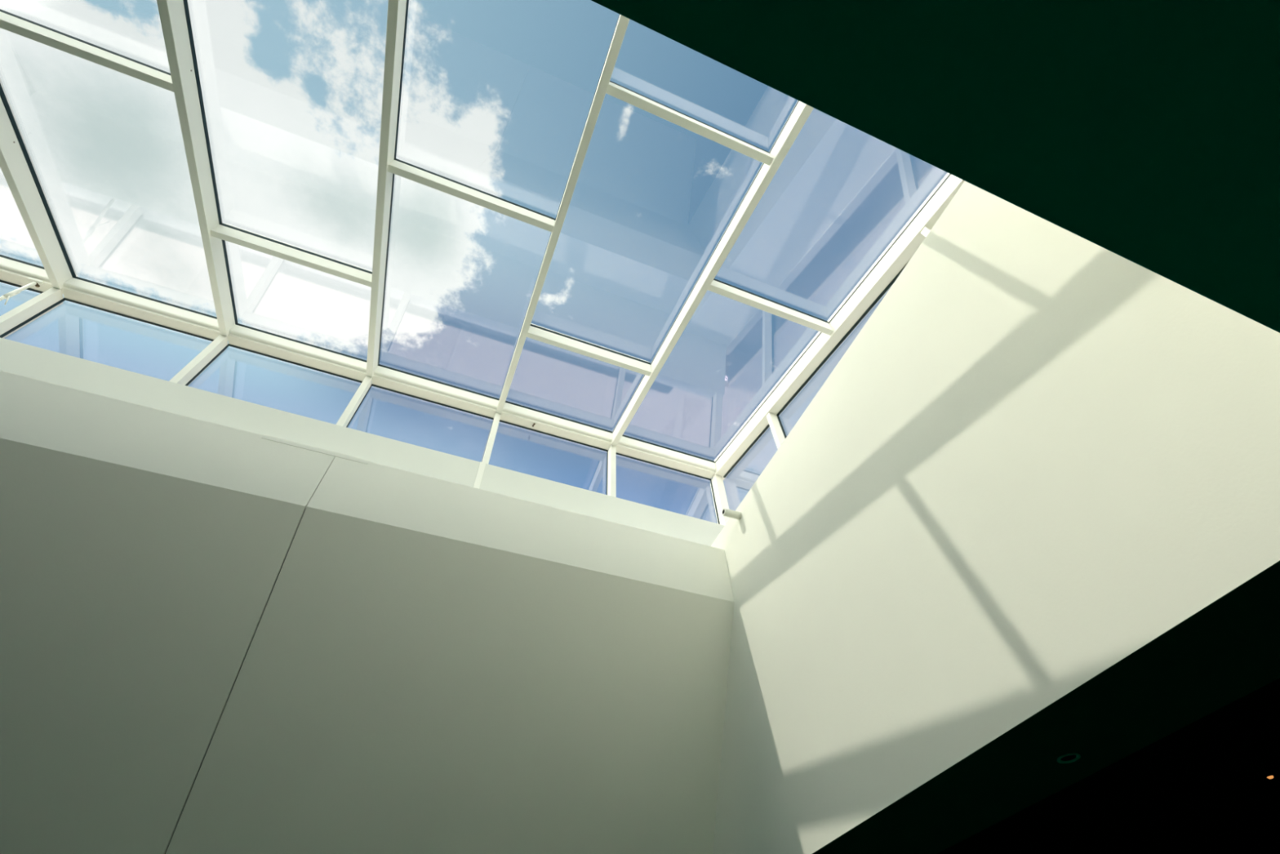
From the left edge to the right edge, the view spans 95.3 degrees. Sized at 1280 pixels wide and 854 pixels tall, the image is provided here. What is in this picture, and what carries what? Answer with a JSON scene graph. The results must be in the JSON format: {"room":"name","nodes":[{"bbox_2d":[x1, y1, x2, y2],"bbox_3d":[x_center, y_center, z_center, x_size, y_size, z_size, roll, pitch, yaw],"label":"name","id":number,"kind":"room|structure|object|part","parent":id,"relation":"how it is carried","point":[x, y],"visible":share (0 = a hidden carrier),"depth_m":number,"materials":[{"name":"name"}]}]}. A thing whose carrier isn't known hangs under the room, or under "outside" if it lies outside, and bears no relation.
{"room":"skylit atrium","nodes":[
{"label":"skylit atrium","id":0,"kind":"room"},
{"bbox_2d":[0,437,733,853],"bbox_3d":[-3.610,1.934,3.634,9.190,6.838,1.600,16,-55,-15],"label":"wall","id":1,"kind":"structure","parent":0,"point":[396,690],"depth_m":4.26,"materials":[{"name":"paint"}]},
{"bbox_2d":[0,370,335,508],"bbox_3d":[-5.149,-0.298,4.177,5.385,0.640,0.030,16,-55,-15],"label":"fascia","id":2,"kind":"object","parent":1,"relation":"on","point":[33,411],"visible":1,"depth_m":4.54,"materials":[{"name":"paint"}]},
{"bbox_2d":[261,434,369,464],"bbox_3d":[-2.799,0.197,5.050,0.860,0.044,0.003,16,-55,-15],"label":"strip","id":3,"kind":"object","parent":2,"relation":"attached to","point":[265,437],"visible":1,"depth_m":5.05,"materials":[{"name":"white metal"}]},
{"bbox_2d":[0,337,724,546],"bbox_3d":[-3.393,0.438,6.026,9.980,1.265,0.212,16,-55,-15],"label":"upstand","id":4,"kind":"structure","parent":1,"relation":"attached to","point":[15,357],"depth_m":6.30,"materials":[{"name":"paint"}]},
{"bbox_2d":[0,287,64,338],"bbox_3d":[-6.467,-1.159,6.111,0.082,1.033,0.201,16,-55,-15],"label":"mullion","id":5,"kind":"object","parent":4,"relation":"on","point":[18,317],"visible":1,"depth_m":6.15,"materials":[{"name":"white metal"}]},
{"bbox_2d":[168,334,228,386],"bbox_3d":[-4.921,-0.703,6.531,0.082,1.033,0.201,16,-55,-15],"label":"mullion","id":6,"kind":"object","parent":4,"relation":"on","point":[211,353],"visible":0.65,"depth_m":6.49,"materials":[{"name":"white metal"}]},
{"bbox_2d":[336,375,372,427],"bbox_3d":[-3.400,-0.254,6.944,0.082,1.033,0.201,16,-55,-15],"label":"mullion","id":7,"kind":"object","parent":4,"relation":"on","point":[350,411],"visible":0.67,"depth_m":6.89,"materials":[{"name":"white metal"}]},
{"bbox_2d":[473,462,485,488],"bbox_3d":[-1.833,0.725,6.483,0.065,1.000,0.008,16,-55,-15],"label":"strip","id":8,"kind":"object","parent":4,"relation":"attached to","point":[482,466],"visible":0.44,"depth_m":6.69,"materials":[{"name":"white metal"}]},
{"bbox_2d":[481,412,501,463],"bbox_3d":[-1.885,0.193,7.356,0.082,1.033,0.201,16,-55,-15],"label":"mullion","id":9,"kind":"object","parent":4,"relation":"on","point":[489,446],"visible":0.68,"depth_m":7.27,"materials":[{"name":"white metal"}]},
{"bbox_2d":[499,400,612,451],"bbox_3d":[-1.145,-0.025,8.065,1.543,0.318,0.233,16,-55,-15],"label":"beam","id":10,"kind":"structure","parent":9,"relation":"on","point":[513,414],"depth_m":7.95,"materials":[{"name":"white metal"}]},
{"bbox_2d":[606,444,616,497],"bbox_3d":[-0.388,0.635,7.762,0.082,1.033,0.201,16,-55,-15],"label":"mullion","id":11,"kind":"object","parent":4,"relation":"on","point":[611,453],"visible":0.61,"depth_m":7.71,"materials":[{"name":"white metal"}]},
{"bbox_2d":[710,474,730,525],"bbox_3d":[1.127,1.081,8.174,0.118,1.033,0.201,16,-55,-15],"label":"post","id":12,"kind":"object","parent":4,"relation":"on","point":[720,500],"visible":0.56,"depth_m":8.18,"materials":[{"name":"white metal"}]},
{"bbox_2d":[615,434,715,479],"bbox_3d":[0.353,0.417,8.472,1.544,0.318,0.233,16,-55,-15],"label":"beam","id":13,"kind":"structure","parent":12,"relation":"on","point":[628,446],"depth_m":8.36,"materials":[{"name":"white metal"}]},
{"bbox_2d":[306,456,733,601],"bbox_3d":[-0.882,0.961,5.336,3.799,0.640,0.030,16,-55,-15],"label":"fascia","id":14,"kind":"object","parent":1,"relation":"on","point":[371,491],"visible":1,"depth_m":5.26,"materials":[{"name":"paint"}]},
{"bbox_2d":[591,0,1279,333],"bbox_3d":[-1.400,-4.976,-2.332,13.500,0.014,9.045,16,-55,-15],"label":"ceiling","id":15,"kind":"structure","parent":0,"point":[1146,131],"depth_m":1.11,"materials":[{"name":"green paint"}]},
{"bbox_2d":[812,560,1279,853],"bbox_3d":[1.153,3.452,4.279,0.810,0.002,8.955,16,-55,-15],"label":"ceiling strip","id":16,"kind":"object","parent":15,"relation":"attached to","point":[1228,650],"depth_m":2.73,"materials":[{"name":"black paint"}]},
{"bbox_2d":[1056,752,1080,763],"bbox_3d":[2.164,1.671,2.943,0.109,0.008,0.109,16,-55,-15],"label":"recessed light","id":17,"kind":"object","parent":16,"relation":"attached to","point":[1068,757],"visible":1,"depth_m":2.94,"materials":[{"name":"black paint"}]},
{"bbox_2d":[711,181,1279,853],"bbox_3d":[1.730,1.273,4.518,0.808,2.998,5.555,16,-55,-15],"label":"wall","id":18,"kind":"structure","parent":0,"point":[1042,452],"depth_m":3.29,"materials":[{"name":"paint"}]},
{"bbox_2d":[721,507,741,519],"bbox_3d":[0.929,0.882,5.920,0.186,0.080,0.080,16,-55,-15],"label":"pipe stub","id":19,"kind":"object","parent":18,"relation":"attached to","point":[726,512],"visible":1,"depth_m":5.89,"materials":[{"name":"white metal"}]},
{"bbox_2d":[766,412,786,448],"bbox_3d":[1.732,0.383,6.819,0.145,1.730,0.074,16,-55,-15],"label":"mullion","id":20,"kind":"object","parent":18,"relation":"on","point":[777,429],"visible":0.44,"depth_m":7.24,"materials":[{"name":"white metal"}]},
{"bbox_2d":[920,226,930,236],"bbox_3d":[2.760,-1.486,5.069,0.145,1.172,0.074,16,-55,-15],"label":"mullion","id":21,"kind":"object","parent":18,"relation":"on","point":[925,232],"visible":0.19,"depth_m":5.46,"materials":[{"name":"white metal"}]},
{"bbox_2d":[939,680,1279,853],"bbox_3d":[6.208,0.847,3.000,6.500,0.040,18.000,16,-55,-15],"label":"ceiling","id":22,"kind":"structure","parent":0,"point":[1200,788],"depth_m":4.43,"materials":[{"name":"black paint"}]},
{"bbox_2d":[937,677,1279,853],"bbox_3d":[3.206,0.088,2.014,0.015,0.384,18.000,16,-55,-15],"label":"riser","id":23,"kind":"structure","parent":22,"relation":"attached to","point":[1277,679],"depth_m":2.97,"materials":[{"name":"black paint"}]},
{"bbox_2d":[1261,773,1279,780],"bbox_3d":[4.517,2.509,4.177,0.109,0.010,0.109,16,-55,-15],"label":"recessed light","id":24,"kind":"object","parent":22,"relation":"in","point":[1270,776],"visible":1,"depth_m":4.17,"materials":[{"name":"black paint"}]},
{"bbox_3d":[-3.610,-3.166,1.632,5.388,4.200,0.300,16,-55,-15],"label":"wall","id":25,"kind":"structure","parent":0,"visible":0},
{"bbox_2d":[0,78,77,293],"bbox_3d":[-5.582,-3.051,4.909,0.082,1.317,4.979,16,-55,-15],"label":"rafter","id":26,"kind":"object","parent":25,"relation":"attached to","point":[17,166],"visible":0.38,"depth_m":5.76,"materials":[{"name":"white painted metal"},{"name":"black rubber"}]},
{"bbox_2d":[0,8,173,92],"bbox_3d":[-4.630,-3.128,4.793,1.591,0.279,0.080,16,-55,-15],"label":"bar","id":27,"kind":"object","parent":26,"relation":"attached to","point":[12,23],"visible":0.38,"depth_m":4.75,"materials":[{"name":"white painted metal"},{"name":"black rubber"}]},
{"bbox_2d":[62,275,220,341],"bbox_3d":[-5.702,-1.369,6.827,1.595,0.318,0.233,16,-55,-15],"label":"beam","id":28,"kind":"structure","parent":26,"relation":"attached to","point":[77,290],"depth_m":6.70,"materials":[{"name":"white metal"}]},
{"bbox_2d":[156,0,238,340],"bbox_3d":[-4.036,-2.596,5.329,0.082,1.317,4.979,16,-55,-15],"label":"rafter","id":29,"kind":"object","parent":25,"relation":"on","point":[175,16],"visible":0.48,"depth_m":5.28,"materials":[{"name":"white painted metal"},{"name":"black rubber"}]},
{"bbox_2d":[210,222,372,287],"bbox_3d":[-3.617,-1.824,6.197,1.565,0.279,0.080,16,-55,-15],"label":"bar","id":30,"kind":"object","parent":29,"relation":"attached to","point":[225,232],"visible":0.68,"depth_m":6.12,"materials":[{"name":"white painted metal"},{"name":"black rubber"}]},
{"bbox_2d":[227,323,366,382],"bbox_3d":[-4.169,-0.917,7.243,1.569,0.318,0.233,16,-55,-15],"label":"beam","id":31,"kind":"structure","parent":29,"relation":"attached to","point":[241,336],"depth_m":7.12,"materials":[{"name":"white metal"}]},
{"bbox_2d":[365,0,408,377],"bbox_3d":[-2.515,-2.147,5.743,0.082,1.317,4.979,16,-55,-15],"label":"rafter","id":32,"kind":"object","parent":25,"relation":"on","point":[397,10],"visible":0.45,"depth_m":5.30,"materials":[{"name":"white painted metal"},{"name":"black rubber"}]},
{"bbox_2d":[371,364,499,419],"bbox_3d":[-2.651,-0.469,7.656,1.562,0.318,0.233,16,-55,-15],"label":"beam","id":33,"kind":"structure","parent":32,"relation":"attached to","point":[384,377],"depth_m":7.54,"materials":[{"name":"white metal"}]},
{"bbox_2d":[387,158,555,231],"bbox_3d":[-1.579,-2.228,5.622,1.558,0.279,0.080,16,-55,-15],"label":"bar","id":34,"kind":"object","parent":32,"relation":"attached to","point":[401,168],"visible":0.94,"depth_m":5.54,"materials":[{"name":"white painted metal"},{"name":"black rubber"}]},
{"bbox_3d":[1.026,-1.798,2.891,4.602,4.200,0.300,16,-55,-15],"label":"wall","id":35,"kind":"structure","parent":0,"visible":0},
{"bbox_2d":[495,14,629,413],"bbox_3d":[-1.000,-1.700,6.154,0.082,1.317,4.979,16,-55,-15],"label":"rafter","id":36,"kind":"object","parent":35,"relation":"attached to","point":[622,23],"visible":0.84,"depth_m":5.37,"materials":[{"name":"white metal"}]},
{"bbox_2d":[526,323,651,376],"bbox_3d":[-0.593,-0.932,7.019,1.539,0.279,0.080,16,-55,-15],"label":"bar","id":37,"kind":"object","parent":36,"relation":"attached to","point":[536,332],"visible":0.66,"depth_m":6.95,"materials":[{"name":"white painted metal"},{"name":"black rubber"}]},
{"bbox_2d":[605,80,773,165],"bbox_3d":[0.441,-2.626,5.054,1.539,0.279,0.080,16,-55,-15],"label":"bar","id":38,"kind":"object","parent":36,"relation":"attached to","point":[615,90],"visible":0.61,"depth_m":4.96,"materials":[{"name":"white painted metal"}]},
{"bbox_2d":[609,100,813,446],"bbox_3d":[0.497,-1.258,6.561,0.082,1.317,4.979,16,-55,-15],"label":"rafter","id":39,"kind":"object","parent":35,"relation":"attached to","point":[799,115],"visible":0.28,"depth_m":5.85,"materials":[{"name":"white metal"}]},
{"bbox_2d":[707,278,833,334],"bbox_3d":[1.424,-1.342,6.438,1.540,0.279,0.080,16,-55,-15],"label":"bar","id":40,"kind":"object","parent":39,"relation":"attached to","point":[717,286],"visible":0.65,"depth_m":6.36,"materials":[{"name":"white painted metal"}]},
{"bbox_2d":[713,173,964,479],"bbox_3d":[2.036,-0.801,6.975,0.171,1.328,4.979,16,-55,-15],"label":"rafter","id":41,"kind":"object","parent":35,"relation":"attached to","point":[907,242],"depth_m":6.41,"materials":[{"name":"white metal"}]},
{"bbox_3d":[2.113,-0.723,6.868,0.040,1.059,4.919,16,-55,-15],"label":"head strip","id":42,"kind":"part","parent":41,"relation":"part of","materials":[{"name":"white metal"}]},
{"bbox_3d":[-7.085,-3.495,4.501,0.078,1.317,4.979,16,-55,-15],"label":"rafter","id":43,"kind":"object","parent":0,"visible":0},
{"bbox_2d":[0,254,52,293],"bbox_3d":[-7.227,-1.819,6.412,1.552,0.318,0.233,16,-55,-15],"label":"beam","id":44,"kind":"structure","parent":43,"relation":"attached to","point":[13,272],"depth_m":6.41,"materials":[{"name":"white metal"}]},
{"bbox_2d":[0,276,44,305],"bbox_3d":[-6.563,-1.323,6.010,0.225,0.985,0.119,-20,-54,13],"label":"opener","id":45,"kind":"object","parent":44,"relation":"hanging from","point":[35,282],"visible":1,"depth_m":6.16,"materials":[{"name":"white metal"}]},
{"bbox_3d":[-6.559,-1.294,5.953,0.117,0.858,0.034,2,-52,-4],"label":"rod","id":46,"kind":"part","parent":45,"relation":"part of","materials":[{"name":"white metal"}]}
]}

